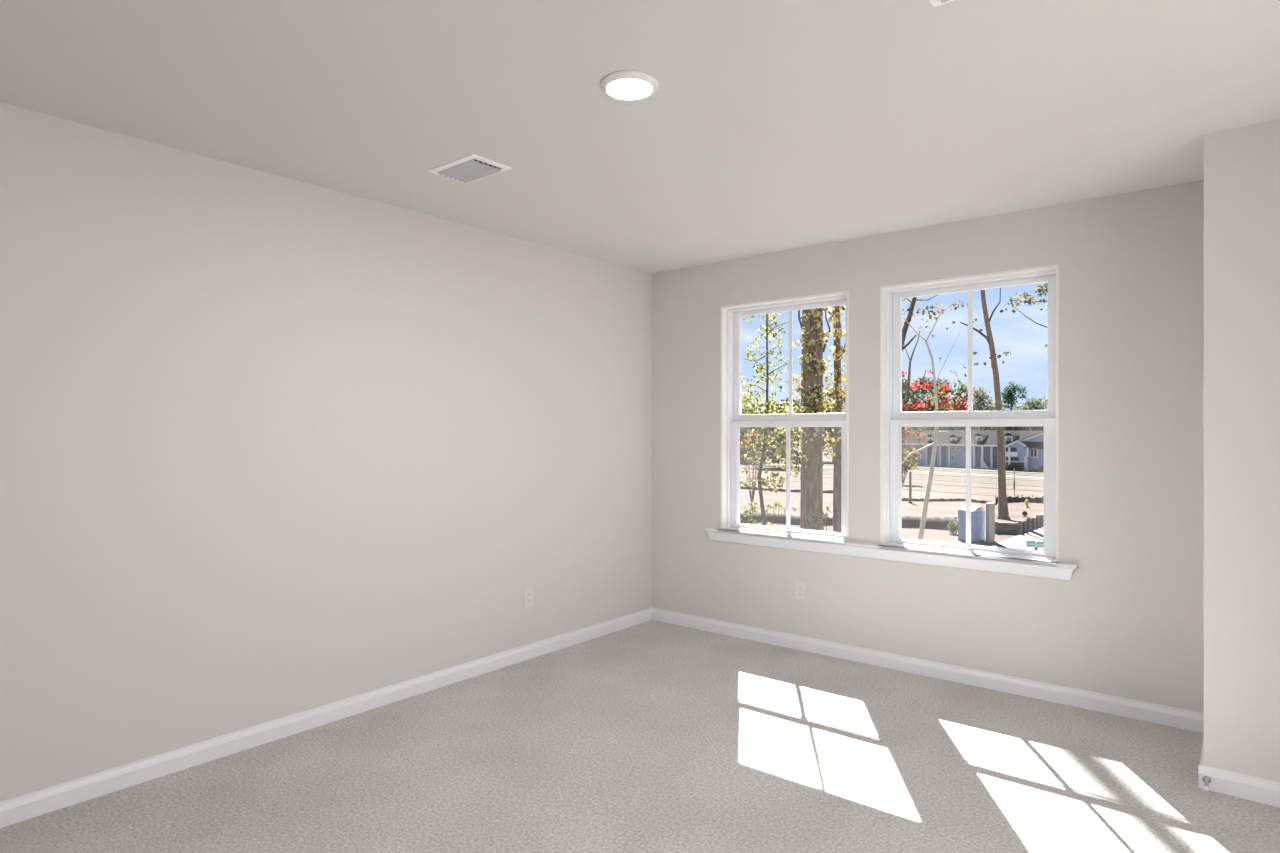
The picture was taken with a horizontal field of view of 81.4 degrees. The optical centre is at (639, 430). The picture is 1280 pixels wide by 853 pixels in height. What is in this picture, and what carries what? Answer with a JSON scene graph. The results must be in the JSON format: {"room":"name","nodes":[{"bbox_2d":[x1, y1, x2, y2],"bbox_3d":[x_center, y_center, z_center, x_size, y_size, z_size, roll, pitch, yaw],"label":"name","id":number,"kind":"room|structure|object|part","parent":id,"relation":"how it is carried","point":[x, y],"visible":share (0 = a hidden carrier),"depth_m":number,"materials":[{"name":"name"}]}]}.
{"room":"empty bedroom","nodes":[
{"label":"empty bedroom","id":0,"kind":"room"},
{"bbox_2d":[0,102,651,800],"bbox_3d":[-1.499,0.115,3.439,0.160,2.440,5.130,0,0,39],"label":"wall","id":1,"kind":"structure","parent":0,"point":[273,447],"depth_m":3.20,"materials":[{"name":"grey paint"}]},
{"bbox_2d":[0,608,651,827],"bbox_3d":[-1.444,1.293,3.369,0.015,0.083,4.850,0,0,39],"label":"baseboard","id":2,"kind":"structure","parent":1,"relation":"attached to","point":[17,809],"depth_m":3.19,"materials":[{"name":"white wood"}]},
{"bbox_2d":[524,587,532,608],"bbox_3d":[-0.651,0.979,4.346,0.008,0.116,0.072,0,0,39],"label":"wall outlet","id":3,"kind":"object","parent":1,"relation":"attached to","point":[528,592],"visible":1,"depth_m":4.34,"materials":[{"name":"white plastic"}]},
{"bbox_2d":[0,0,1279,273],"bbox_3d":[0.594,-1.205,1.733,5.560,0.200,5.130,0,0,39],"label":"ceiling","id":4,"kind":"structure","parent":0,"point":[768,126],"depth_m":2.46,"materials":[{"name":"white paint"}]},
{"bbox_2d":[427,154,510,183],"bbox_3d":[-0.723,-1.096,3.148,0.305,0.018,0.206,0,0,39],"label":"ceiling vent","id":5,"kind":"object","parent":4,"relation":"in","point":[472,167],"visible":1,"depth_m":3.12,"materials":[{"name":"white metal"}]},
{"bbox_2d":[600,70,658,99],"bbox_3d":[-0.034,-1.096,2.376,0.187,0.018,0.187,0,0,39],"label":"recessed light","id":6,"kind":"object","parent":4,"relation":"in","point":[624,84],"visible":1,"depth_m":2.35,"materials":[{"name":"white plastic"}]},
{"bbox_2d":[607,79,651,98],"bbox_3d":[-0.034,-1.091,2.376,0.142,0.007,0.142,0,0,39],"label":"diffuser","id":7,"kind":"object","parent":6,"relation":"attached to","point":[616,88],"depth_m":2.37,"materials":[{"name":"white plastic"}]},
{"bbox_2d":[929,0,953,6],"bbox_3d":[0.818,-1.096,1.762,0.305,0.018,0.205,0,0,39],"label":"ceiling vent","id":8,"kind":"object","parent":4,"relation":"in","point":[935,3],"visible":1,"depth_m":1.91,"materials":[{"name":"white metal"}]},
{"bbox_2d":[0,620,1279,852],"bbox_3d":[0.594,1.435,1.733,5.560,0.200,5.130,0,0,39],"label":"floor","id":9,"kind":"structure","parent":0,"point":[652,736],"depth_m":2.88,"materials":[{"name":"carpet"}]},
{"bbox_2d":[652,180,1203,712],"bbox_3d":[1.664,0.115,4.067,3.950,2.440,0.160,0,0,39],"label":"wall","id":10,"kind":"structure","parent":0,"point":[1128,622],"depth_m":3.73,"materials":[{"name":"grey paint"}]},
{"bbox_2d":[720,291,848,541],"bbox_3d":[0.922,-0.080,4.671,0.884,1.465,0.162,0,0,39],"label":"window","id":11,"kind":"structure","parent":10,"relation":"in","point":[732,419],"depth_m":4.82,"materials":[{"name":"white paint"}]},
{"bbox_2d":[786,427,789,527],"bbox_3d":[0.934,0.299,4.685,0.025,0.636,0.010,0,0,39],"label":"grille","id":12,"kind":"object","parent":11,"relation":"attached to","point":[787,428],"depth_m":4.68,"materials":[{"name":"white plastic"}]},
{"bbox_3d":[0.933,0.291,4.684,0.832,0.698,0.033,0,0,39],"label":"sash","id":13,"kind":"part","parent":11,"relation":"part of","materials":[{"name":"white plastic"}]},
{"bbox_3d":[0.955,-0.419,4.712,0.832,0.732,0.032,0,0,39],"label":"sash","id":14,"kind":"part","parent":11,"relation":"part of","materials":[{"name":"white plastic"}]},
{"bbox_2d":[789,311,792,413],"bbox_3d":[0.955,-0.430,4.712,0.023,0.655,0.010,0,0,39],"label":"grille","id":15,"kind":"object","parent":11,"relation":"attached to","point":[790,312],"depth_m":4.71,"materials":[{"name":"white plastic"}]},
{"bbox_2d":[795,581,805,600],"bbox_3d":[0.975,0.979,4.520,0.072,0.116,0.008,0,0,39],"label":"wall outlet","id":16,"kind":"object","parent":10,"relation":"attached to","point":[800,587],"visible":1,"depth_m":4.52,"materials":[{"name":"white plastic"}]},
{"bbox_2d":[704,528,1077,579],"bbox_3d":[1.289,0.688,4.281,2.150,0.079,0.094,0,0,39],"label":"trim","id":17,"kind":"structure","parent":10,"relation":"attached to","point":[1046,568],"depth_m":4.09,"materials":[{"name":"white wood"}]},
{"bbox_2d":[651,607,1279,806],"bbox_3d":[1.407,1.293,3.751,3.950,0.083,0.654,0,0,39],"label":"baseboard","id":18,"kind":"structure","parent":10,"relation":"attached to","point":[1129,708],"depth_m":3.75,"materials":[{"name":"white wood"}]},
{"bbox_2d":[880,264,1058,561],"bbox_3d":[1.756,-0.080,3.990,0.894,1.465,0.162,0,0,39],"label":"window","id":19,"kind":"structure","parent":10,"relation":"in","point":[892,418],"depth_m":4.03,"materials":[{"name":"white paint"}]},
{"bbox_2d":[966,427,970,544],"bbox_3d":[1.768,0.299,4.005,0.025,0.636,0.010,0,0,39],"label":"grille","id":20,"kind":"object","parent":19,"relation":"attached to","point":[968,429],"depth_m":4.00,"materials":[{"name":"white plastic"}]},
{"bbox_2d":[968,290,972,410],"bbox_3d":[1.790,-0.430,4.031,0.023,0.655,0.010,0,0,39],"label":"grille","id":21,"kind":"object","parent":19,"relation":"attached to","point":[970,292],"depth_m":4.03,"materials":[{"name":"white plastic"}]},
{"bbox_3d":[1.768,0.291,4.004,0.842,0.698,0.033,0,0,39],"label":"sash","id":22,"kind":"part","parent":19,"relation":"part of","materials":[{"name":"white plastic"}]},
{"bbox_3d":[1.790,-0.419,4.031,0.842,0.732,0.032,0,0,39],"label":"sash","id":23,"kind":"part","parent":19,"relation":"part of","materials":[{"name":"white plastic"}]},
{"bbox_2d":[1204,119,1279,781],"bbox_3d":[2.625,0.115,2.767,0.819,2.440,0.638,0,0,39],"label":"wall","id":24,"kind":"structure","parent":0,"point":[1242,164],"depth_m":2.71,"materials":[{"name":"grey paint"}]},
{"bbox_2d":[1202,776,1210,790],"bbox_3d":[2.083,1.299,2.735,0.026,0.030,0.076,0,0,39],"label":"door stop","id":25,"kind":"object","parent":24,"relation":"attached to","point":[1206,779],"visible":1,"depth_m":2.75,"materials":[{"name":"grey metal"}]},
{"bbox_3d":[2.102,1.297,2.759,0.026,0.026,0.013,0,0,39],"label":"plate","id":26,"kind":"part","parent":25,"relation":"part of","materials":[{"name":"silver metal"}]},
{"label":"outside","id":27,"kind":"structure","parent":0,"visible":0},
{"bbox_2d":[740,446,1043,545],"bbox_3d":[55.600,7.335,231.589,460.000,0.001,419.000,0,0,39],"label":"ground","id":28,"kind":"structure","parent":27,"point":[941,509],"depth_m":79.77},
{"bbox_2d":[740,413,756,460],"bbox_3d":[22.780,1.150,173.495,19.947,13.306,20.277,0,0,39],"label":"tree","id":29,"kind":"object","parent":28,"relation":"on","point":[742,432],"visible":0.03,"depth_m":171.65,"materials":[{"name":"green plant"}]},
{"bbox_2d":[740,432,770,505],"bbox_3d":[10.570,3.699,70.005,3.490,7.340,1.568,0,0,1],"label":"shrub","id":30,"kind":"object","parent":28,"relation":"on","point":[754,435],"visible":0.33,"depth_m":69.98,"materials":[{"name":"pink plant"}]},
{"bbox_3d":[10.560,3.927,70.001,2.159,6.886,0.057,0,0,1],"label":"stem","id":31,"kind":"part","parent":30,"relation":"part of","materials":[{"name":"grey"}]},
{"bbox_2d":[740,500,797,525],"bbox_3d":[2.286,4.326,13.998,1.266,6.084,0.930,0,0,-1],"label":"shrub","id":32,"kind":"object","parent":28,"relation":"on","point":[776,504],"visible":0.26,"depth_m":13.94,"materials":[{"name":"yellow plant"}]},
{"bbox_3d":[2.293,4.371,13.977,1.010,5.993,0.759,0,0,3],"label":"stem","id":33,"kind":"part","parent":32,"relation":"part of","materials":[{"name":"green plant"}]},
{"bbox_2d":[740,313,799,525],"bbox_3d":[1.887,2.361,11.116,1.074,10.048,1.287,0,0,7],"label":"sapling","id":34,"kind":"object","parent":28,"relation":"on","point":[762,442],"visible":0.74,"depth_m":10.96,"materials":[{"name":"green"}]},
{"bbox_2d":[740,512,832,525],"bbox_3d":[11.132,6.975,59.696,12.686,0.780,4.872,0,0,5],"label":"bank","id":35,"kind":"object","parent":28,"relation":"on","point":[794,520],"visible":0.33,"depth_m":58.52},
{"bbox_2d":[740,486,832,492],"bbox_3d":[16.102,7.141,90.053,20.463,0.488,1.508,0,0,31],"label":"fence","id":36,"kind":"object","parent":28,"relation":"on","point":[756,488],"visible":0.27,"depth_m":88.56,"materials":[{"name":"brown wood"}]},
{"bbox_2d":[790,307,832,530],"bbox_3d":[3.697,-5.451,15.907,0.925,25.672,0.983,0,0,24],"label":"tree","id":37,"kind":"object","parent":28,"relation":"on","point":[811,386],"visible":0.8,"depth_m":15.78,"materials":[{"name":"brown plant"}]},
{"bbox_2d":[800,506,831,531],"bbox_3d":[3.529,4.447,14.868,0.729,5.840,0.903,0,0,5],"label":"shrub","id":38,"kind":"object","parent":28,"relation":"on","point":[814,523],"visible":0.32,"depth_m":14.94,"materials":[{"name":"green plant"}]},
{"bbox_3d":[3.461,4.504,14.925,0.689,5.726,0.448,0,0,-21],"label":"stem","id":39,"kind":"part","parent":38,"relation":"part of","materials":[{"name":"green plant"}]},
{"bbox_2d":[822,385,844,461],"bbox_3d":[44.802,-1.747,173.839,13.335,18.403,14.586,0,0,39],"label":"tree","id":40,"kind":"object","parent":28,"relation":"on","point":[825,429],"visible":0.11,"depth_m":172.28,"materials":[{"name":"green plant"}]},
{"bbox_2d":[823,305,844,532],"bbox_3d":[4.581,-0.636,17.183,0.810,16.043,0.710,0,0,-30],"label":"tree","id":41,"kind":"object","parent":28,"relation":"on","point":[835,315],"visible":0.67,"depth_m":17.29,"materials":[{"name":"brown plant"}]},
{"bbox_2d":[752,427,982,445],"bbox_3d":[126.376,1.860,318.392,462.921,11.010,74.857,0,0,39],"label":"woods","id":42,"kind":"object","parent":28,"relation":"on","point":[912,427],"depth_m":347.93,"materials":[{"name":"green plant"}]},
{"bbox_2d":[743,459,1043,473],"bbox_3d":[57.215,7.290,138.406,125.509,0.190,35.817,0,0,39],"label":"kerb","id":43,"kind":"object","parent":28,"relation":"on","point":[743,459],"visible":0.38,"depth_m":134.91,"materials":[{"name":"concrete"}]},
{"bbox_2d":[908,471,911,502],"bbox_3d":[27.197,5.760,74.838,0.480,3.250,0.480,0,0,39],"label":"post","id":44,"kind":"object","parent":28,"relation":"on","point":[910,477],"visible":1,"depth_m":74.75,"materials":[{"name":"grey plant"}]},
{"bbox_2d":[902,378,918,429],"bbox_3d":[62.116,-2.505,176.338,12.193,19.803,10.930,0,0,39],"label":"tree","id":45,"kind":"object","parent":28,"relation":"on","point":[905,382],"visible":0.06,"depth_m":172.79,"materials":[{"name":"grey plant"}]},
{"bbox_2d":[902,448,921,483],"bbox_3d":[35.532,4.752,99.998,4.052,5.245,3.408,0,0,39],"label":"shrub","id":46,"kind":"object","parent":28,"relation":"on","point":[906,466],"visible":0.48,"depth_m":99.76,"materials":[{"name":"yellow plant"}]},
{"bbox_2d":[902,515,957,529],"bbox_3d":[21.466,6.926,56.971,5.854,0.879,3.850,0,0,21],"label":"bank","id":47,"kind":"object","parent":28,"relation":"on","point":[907,521],"visible":0.58,"depth_m":55.55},
{"bbox_2d":[910,377,952,429],"bbox_3d":[75.843,-3.200,192.251,12.013,21.361,12.625,0,0,39],"label":"tree","id":48,"kind":"object","parent":28,"relation":"on","point":[924,391],"visible":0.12,"depth_m":191.07,"materials":[{"name":"grey plant"}]},
{"bbox_2d":[903,305,966,539],"bbox_3d":[5.972,2.429,15.017,1.345,9.912,0.180,0,0,-1],"label":"sapling","id":49,"kind":"object","parent":28,"relation":"on","point":[932,464],"visible":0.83,"depth_m":14.98,"materials":[{"name":"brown plant"}]},
{"bbox_2d":[902,295,967,350],"bbox_3d":[7.427,1.268,20.004,2.885,12.233,0.498,0,0,0],"label":"tree","id":50,"kind":"object","parent":28,"relation":"on","point":[912,303],"visible":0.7,"depth_m":19.96,"materials":[{"name":"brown plant"}]},
{"bbox_2d":[902,331,973,467],"bbox_3d":[8.182,2.279,21.092,2.834,10.213,1.266,0,0,4],"label":"tree","id":51,"kind":"object","parent":28,"relation":"on","point":[930,405],"visible":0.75,"depth_m":20.98,"materials":[{"name":"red plant"}]},
{"bbox_2d":[902,497,996,504],"bbox_3d":[31.171,7.172,76.510,10.095,0.425,3.134,0,0,28],"label":"fence","id":52,"kind":"object","parent":28,"relation":"on","point":[904,498],"visible":0.75,"depth_m":76.59,"materials":[{"name":"brown wood"}]},
{"bbox_2d":[946,521,957,533],"bbox_3d":[22.089,6.887,52.526,0.872,0.973,0.895,0,0,39],"label":"shrub","id":53,"kind":"object","parent":28,"relation":"on","point":[953,526],"visible":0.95,"depth_m":52.40,"materials":[{"name":"green plant"}]},
{"bbox_2d":[946,397,979,429],"bbox_3d":[75.322,-0.366,176.905,10.217,15.527,11.224,0,0,39],"label":"tree","id":54,"kind":"object","parent":28,"relation":"on","point":[951,428],"visible":0.08,"depth_m":175.16,"materials":[{"name":"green plant"}]},
{"bbox_2d":[957,505,985,542],"bbox_3d":[21.975,6.115,49.296,1.300,2.440,1.310,0,0,-28],"label":"portable toilet","id":55,"kind":"object","parent":28,"relation":"on","point":[977,513],"visible":0.73,"depth_m":48.88,"materials":[{"name":"blue plastic"}]},
{"bbox_3d":[22.260,6.300,48.759,0.840,1.790,0.024,0,0,-28],"label":"door","id":56,"kind":"part","parent":55,"relation":"part of","materials":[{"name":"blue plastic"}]},
{"bbox_2d":[961,385,995,429],"bbox_3d":[89.030,-2.164,194.047,13.658,19.337,15.091,0,0,39],"label":"tree","id":57,"kind":"object","parent":28,"relation":"on","point":[979,394],"visible":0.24,"depth_m":193.04,"materials":[{"name":"grey plant"}]},
{"bbox_2d":[984,503,995,542],"bbox_3d":[22.889,6.070,48.600,0.600,2.630,0.440,0,0,-12],"label":"post","id":58,"kind":"object","parent":28,"relation":"on","point":[990,507],"visible":0.98,"depth_m":48.46,"materials":[{"name":"grey concrete"}]},
{"bbox_3d":[22.889,6.110,48.600,0.460,2.550,0.300,0,0,-12],"label":"post","id":59,"kind":"part","parent":58,"relation":"part of","materials":[{"name":"grey concrete"}]},
{"bbox_2d":[976,400,1007,428],"bbox_3d":[105.441,-0.696,220.186,16.752,16.444,17.022,0,0,39],"label":"tree","id":60,"kind":"object","parent":28,"relation":"on","point":[992,400],"visible":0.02,"depth_m":219.28,"materials":[{"name":"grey plant"}]},
{"bbox_2d":[988,381,1032,430],"bbox_3d":[89.318,-2.249,179.109,9.369,19.282,8.401,0,0,39],"label":"tree","id":61,"kind":"object","parent":28,"relation":"on","point":[1009,392],"visible":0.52,"depth_m":178.53,"materials":[{"name":"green plant"}]},
{"bbox_2d":[995,494,1043,502],"bbox_3d":[38.933,6.972,75.075,6.190,0.825,1.611,0,0,10],"label":"fence","id":62,"kind":"object","parent":28,"relation":"on","point":[1009,499],"visible":0.58,"depth_m":75.34,"materials":[{"name":"black wood"}]},
{"bbox_2d":[995,514,1043,534],"bbox_3d":[28.298,6.880,57.411,4.963,1.010,11.156,0,0,39],"label":"planter","id":63,"kind":"object","parent":28,"relation":"on","point":[1015,525],"visible":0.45,"depth_m":53.07,"materials":[{"name":"grey concrete"}]},
{"bbox_2d":[960,288,1010,519],"bbox_3d":[27.938,-4.761,60.221,4.163,24.381,1.391,0,0,9],"label":"tree","id":64,"kind":"object","parent":63,"relation":"in","point":[1003,513],"visible":0.82,"depth_m":59.83,"materials":[{"name":"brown plant"}]},
{"bbox_3d":[25.301,6.945,52.800,0.220,0.880,0.220,0,0,39],"label":"post","id":65,"kind":"part","parent":63,"relation":"part of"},
{"bbox_3d":[26.693,6.880,52.242,0.257,1.010,0.257,0,0,39],"label":"post","id":66,"kind":"part","parent":63,"relation":"part of","materials":[{"name":"grey concrete"}]},
{"bbox_3d":[27.499,6.920,53.165,0.257,0.930,0.257,0,0,39],"label":"post","id":67,"kind":"part","parent":63,"relation":"part of","materials":[{"name":"grey concrete"}]},
{"bbox_3d":[28.305,6.880,54.088,0.257,1.010,0.257,0,0,39],"label":"post","id":68,"kind":"part","parent":63,"relation":"part of","materials":[{"name":"grey concrete"}]},
{"bbox_3d":[29.110,6.920,55.011,0.257,0.930,0.257,0,0,39],"label":"post","id":69,"kind":"part","parent":63,"relation":"part of","materials":[{"name":"grey concrete"}]},
{"bbox_3d":[29.916,6.880,55.933,0.257,1.010,0.257,0,0,39],"label":"post","id":70,"kind":"part","parent":63,"relation":"part of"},
{"bbox_3d":[30.722,6.920,56.856,0.257,0.930,0.257,0,0,39],"label":"post","id":71,"kind":"part","parent":63,"relation":"part of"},
{"bbox_2d":[1004,283,1047,346],"bbox_3d":[10.617,0.491,17.021,3.999,13.787,2.405,0,0,-30],"label":"tree","id":72,"kind":"object","parent":28,"relation":"on","point":[1041,290],"visible":0.18,"depth_m":16.99,"materials":[{"name":"green plant"}]},
{"bbox_2d":[1024,499,1029,507],"bbox_3d":[36.754,6.945,70.650,0.480,0.840,0.450,0,0,39],"label":"fire hydrant","id":73,"kind":"object","parent":28,"relation":"on","point":[1026,502],"visible":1,"depth_m":70.57,"materials":[{"name":"yellow metal"}]},
{"bbox_2d":[1009,397,1047,430],"bbox_3d":[104.678,-0.793,200.527,13.328,16.382,12.198,0,0,39],"label":"tree","id":74,"kind":"object","parent":28,"relation":"on","point":[1035,404],"visible":0.31,"depth_m":198.49,"materials":[{"name":"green plant"}]},
{"bbox_2d":[1026,541,1043,550],"bbox_3d":[18.880,6.334,35.500,0.880,2.102,0.100,0,0,0],"label":"street sign","id":75,"kind":"object","parent":28,"relation":"on","point":[1036,544],"visible":0.88,"depth_m":35.49,"materials":[{"name":"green metal"}]},
{"bbox_3d":[18.660,5.428,35.500,0.440,0.290,0.020,0,0,0],"label":"blade","id":76,"kind":"part","parent":75,"relation":"part of","materials":[{"name":"green metal"}]},
{"bbox_3d":[19.120,5.458,35.500,0.400,0.290,0.020,0,0,0],"label":"blade","id":77,"kind":"part","parent":75,"relation":"part of","materials":[{"name":"green metal"}]},
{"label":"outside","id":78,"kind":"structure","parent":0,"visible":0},
{"bbox_2d":[740,458,1043,476],"bbox_3d":[57.746,7.335,138.781,129.396,0.100,49.787,0,0,39],"label":"lawn","id":79,"kind":"structure","parent":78,"point":[925,468],"depth_m":134.11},
{"bbox_2d":[902,430,1043,470],"bbox_3d":[67.578,3.771,146.181,13.100,7.885,43.281,0,0,-35],"label":"house","id":80,"kind":"structure","parent":79,"relation":"on","point":[1024,448],"depth_m":143.18,"materials":[{"name":"blue"}]},
{"bbox_3d":[65.483,6.412,141.262,0.200,2.540,1.491,0,0,-35],"label":"stair rail","id":81,"kind":"part","parent":80,"relation":"part of","materials":[{"name":"white"}]},
{"bbox_3d":[67.620,4.379,135.294,0.200,0.814,2.215,0,0,-35],"label":"balcony rail","id":82,"kind":"part","parent":80,"relation":"part of","materials":[{"name":"white"}]},
{"bbox_3d":[69.104,2.496,135.489,2.750,1.355,3.936,0,0,-35],"label":"rake trim","id":83,"kind":"part","parent":80,"relation":"part of","materials":[{"name":"white"}]},
{"bbox_3d":[70.688,1.023,132.772,0.300,2.089,4.990,0,0,-35],"label":"rake trim","id":84,"kind":"part","parent":80,"relation":"part of","materials":[{"name":"white"}]},
{"bbox_3d":[70.468,4.098,133.127,0.050,1.318,1.001,0,0,-35],"label":"pane","id":85,"kind":"part","parent":80,"relation":"part of","materials":[{"name":"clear glass"}]},
{"bbox_2d":[1005,464,1013,470],"bbox_3d":[66.655,6.769,134.203,1.712,1.262,1.782,0,0,39],"label":"shrub","id":86,"kind":"object","parent":79,"relation":"on","point":[1007,467],"visible":0.99,"depth_m":133.78,"materials":[{"name":"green plant"}]},
{"bbox_2d":[1013,465,1023,470],"bbox_3d":[67.595,6.805,132.875,1.798,1.369,1.788,0,0,39],"label":"shrub","id":87,"kind":"object","parent":79,"relation":"on","point":[1017,467],"visible":0.97,"depth_m":132.42,"materials":[{"name":"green plant"}]},
{"bbox_2d":[1032,466,1043,471],"bbox_3d":[69.603,6.812,129.064,2.707,1.236,2.829,0,0,39],"label":"shrub","id":88,"kind":"object","parent":79,"relation":"on","point":[1039,468],"visible":0.82,"depth_m":128.62,"materials":[{"name":"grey plant"}]},
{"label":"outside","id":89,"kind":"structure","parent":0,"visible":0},
{"bbox_2d":[740,462,1043,478],"bbox_3d":[47.947,7.330,131.854,126.179,0.110,38.226,0,0,39],"label":"path","id":90,"kind":"structure","parent":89,"point":[740,462],"depth_m":124.67,"materials":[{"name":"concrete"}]},
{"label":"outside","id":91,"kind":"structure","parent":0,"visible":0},
{"bbox_2d":[989,525,1043,550],"bbox_3d":[32.649,7.335,51.337,11.775,0.100,65.091,0,0,39],"label":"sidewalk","id":92,"kind":"structure","parent":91,"point":[1017,542],"depth_m":49.08,"materials":[{"name":"concrete"}]},
{"bbox_2d":[1022,532,1043,540],"bbox_3d":[26.949,7.325,50.868,0.309,0.120,6.570,0,0,10],"label":"joint","id":93,"kind":"object","parent":92,"relation":"on","point":[1022,532],"visible":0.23,"depth_m":50.81,"materials":[{"name":"grey concrete"}]},
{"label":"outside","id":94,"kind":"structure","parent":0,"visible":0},
{"bbox_2d":[740,465,1043,486],"bbox_3d":[37.127,7.345,124.206,127.654,0.080,43.525,0,0,39],"label":"verge","id":95,"kind":"structure","parent":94,"point":[919,477],"depth_m":109.99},
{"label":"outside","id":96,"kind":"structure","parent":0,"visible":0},
{"bbox_2d":[740,471,1043,491],"bbox_3d":[28.093,7.340,117.899,125.911,0.090,35.817,0,0,39],"label":"verge","id":97,"kind":"structure","parent":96,"point":[740,471],"depth_m":98.36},
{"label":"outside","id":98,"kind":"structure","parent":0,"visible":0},
{"bbox_2d":[740,476,1034,497],"bbox_3d":[19.110,7.340,111.549,126.447,0.090,33.891,0,0,39],"label":"verge","id":99,"kind":"structure","parent":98,"point":[740,476],"depth_m":88.38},
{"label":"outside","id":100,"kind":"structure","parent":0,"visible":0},
{"bbox_2d":[740,464,1043,480],"bbox_3d":[43.047,7.335,128.391,125.643,0.100,36.299,0,0,39],"label":"verge","id":101,"kind":"structure","parent":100,"point":[740,464],"depth_m":117.01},
{"bbox_2d":[744,398,800,468],"bbox_3d":[28.222,0.638,147.503,18.572,14.543,17.801,0,0,39],"label":"tree","id":102,"kind":"object","parent":101,"relation":"on","point":[796,458],"visible":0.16,"depth_m":144.76,"materials":[{"name":"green plant"}]}
]}

